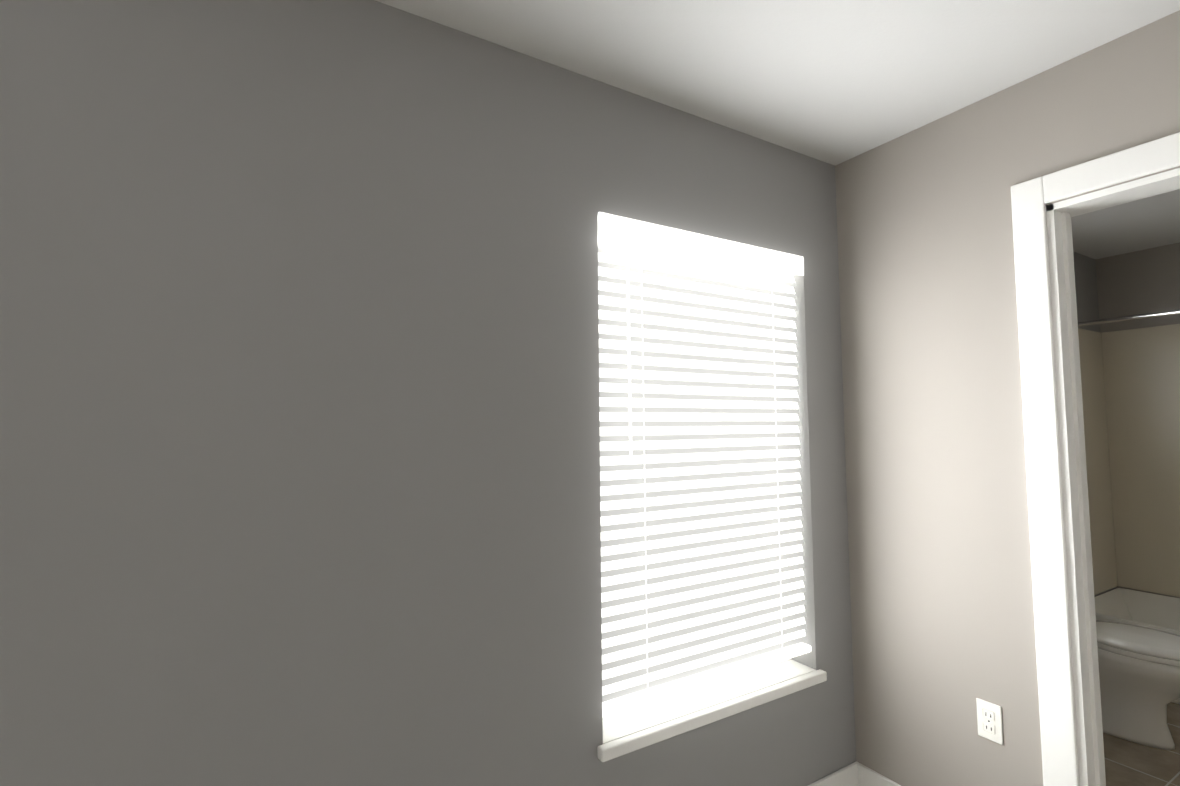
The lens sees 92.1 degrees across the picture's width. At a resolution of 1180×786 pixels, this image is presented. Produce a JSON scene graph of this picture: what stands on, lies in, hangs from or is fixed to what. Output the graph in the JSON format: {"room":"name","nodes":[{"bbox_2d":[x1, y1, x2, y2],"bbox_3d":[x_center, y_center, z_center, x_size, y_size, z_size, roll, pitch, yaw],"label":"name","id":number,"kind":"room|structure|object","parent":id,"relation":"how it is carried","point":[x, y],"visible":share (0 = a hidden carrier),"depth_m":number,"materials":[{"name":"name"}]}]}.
{"room":"empty bedroom","nodes":[
{"label":"empty bedroom","id":0,"kind":"room"},
{"bbox_2d":[0,0,1115,785],"bbox_3d":[0.442,0.280,2.028,6.750,2.440,0.200,2,-4,-31],"label":"wall","id":1,"kind":"structure","parent":0,"point":[298,394],"depth_m":1.31,"materials":[{"name":"paint"}]},
{"bbox_2d":[602,658,790,719],"bbox_3d":[0.359,0.250,2.021,0.924,1.554,0.070,2,-4,-31],"label":"window","id":2,"kind":"structure","parent":1,"relation":"in","point":[610,716],"depth_m":1.93,"materials":[{"name":"white plastic"}]},
{"bbox_2d":[598,212,810,716],"bbox_3d":[0.416,0.207,1.928,0.922,1.483,0.084,2,-4,-31],"label":"window blind","id":3,"kind":"object","parent":1,"relation":"attached to","point":[702,564],"visible":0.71,"depth_m":1.89,"materials":[{"name":"white plastic"}]},
{"bbox_2d":[597,659,826,761],"bbox_3d":[0.404,1.029,1.909,0.970,0.034,0.180,2,-4,-31],"label":"sill","id":4,"kind":"structure","parent":1,"relation":"attached to","point":[634,730],"depth_m":1.83,"materials":[{"name":"white wood"}]},
{"bbox_2d":[808,761,859,785],"bbox_3d":[-0.629,1.412,1.183,3.860,0.095,0.017,2,-4,-31],"label":"baseboard","id":5,"kind":"structure","parent":1,"relation":"attached to","point":[856,773],"depth_m":2.12,"materials":[{"name":"white wood"}]},
{"bbox_2d":[1078,309,1179,326],"bbox_3d":[3.051,-0.418,2.618,0.060,0.060,1.542,2,-4,-31],"label":"shower rail","id":6,"kind":"object","parent":1,"relation":"attached to","point":[1135,317],"depth_m":2.98,"materials":[{"name":"silver metal"}]},
{"bbox_2d":[376,0,1179,258],"bbox_3d":[1.605,-1.108,0.149,6.750,0.080,4.770,2,-4,-31],"label":"ceiling","id":7,"kind":"structure","parent":0,"point":[834,82],"depth_m":1.62,"materials":[{"name":"white paint"}]},
{"bbox_2d":[835,10,1179,785],"bbox_3d":[1.929,0.194,0.841,0.120,2.440,3.370,2,-4,-31],"label":"wall","id":8,"kind":"structure","parent":0,"point":[941,580],"depth_m":1.91,"materials":[{"name":"paint"}]},
{"bbox_2d":[859,763,900,785],"bbox_3d":[1.186,1.440,1.895,0.014,0.095,0.600,2,-4,-31],"label":"baseboard","id":9,"kind":"structure","parent":8,"relation":"attached to","point":[867,777],"depth_m":2.12,"materials":[{"name":"white wood"}]},
{"bbox_2d":[976,698,1002,744],"bbox_3d":[1.259,1.035,1.795,0.008,0.115,0.070,2,-4,-31],"label":"electrical outlet","id":10,"kind":"object","parent":8,"relation":"attached to","point":[989,718],"visible":1,"depth_m":1.79,"materials":[{"name":"white plastic"}]},
{"bbox_2d":[1011,132,1179,785],"bbox_3d":[1.610,0.390,1.366,0.152,2.119,0.888,2,-4,-31],"label":"door frame","id":11,"kind":"structure","parent":8,"relation":"attached to","point":[1058,508],"depth_m":1.66,"materials":[{"name":"white wood"}]},
{"bbox_2d":[1096,242,1179,597],"bbox_3d":[4.203,0.258,2.201,0.120,2.440,3.370,2,-4,-31],"label":"wall","id":12,"kind":"structure","parent":0,"point":[1145,281],"depth_m":3.50,"materials":[{"name":"paint"}]},
{"bbox_2d":[1078,324,1179,596],"bbox_3d":[3.345,0.356,2.743,0.790,1.595,1.550,2,-4,-31],"label":"shower surround","id":13,"kind":"object","parent":12,"relation":"attached to","point":[1130,381],"depth_m":3.47,"materials":[{"name":"beige plastic"}]},
{"bbox_2d":[1103,702,1179,785],"bbox_3d":[2.583,1.499,2.210,2.590,0.012,1.550,2,-4,-31],"label":"floor","id":14,"kind":"structure","parent":0,"point":[1128,763],"depth_m":2.32,"materials":[{"name":"tile"}]},
{"bbox_2d":[1095,588,1179,704],"bbox_3d":[3.369,1.336,2.693,0.746,0.358,1.542,2,-4,-31],"label":"bathtub","id":15,"kind":"object","parent":14,"relation":"on","point":[1142,609],"visible":0.23,"depth_m":3.37,"materials":[{"name":"white ceramic"}]},
{"bbox_2d":[1096,620,1179,749],"bbox_3d":[2.375,1.123,2.585,0.450,0.788,0.702,2,-4,-31],"label":"toilet","id":16,"kind":"object","parent":14,"relation":"on","point":[1139,672],"visible":0.29,"depth_m":2.44,"materials":[{"name":"white ceramic"}]}
]}

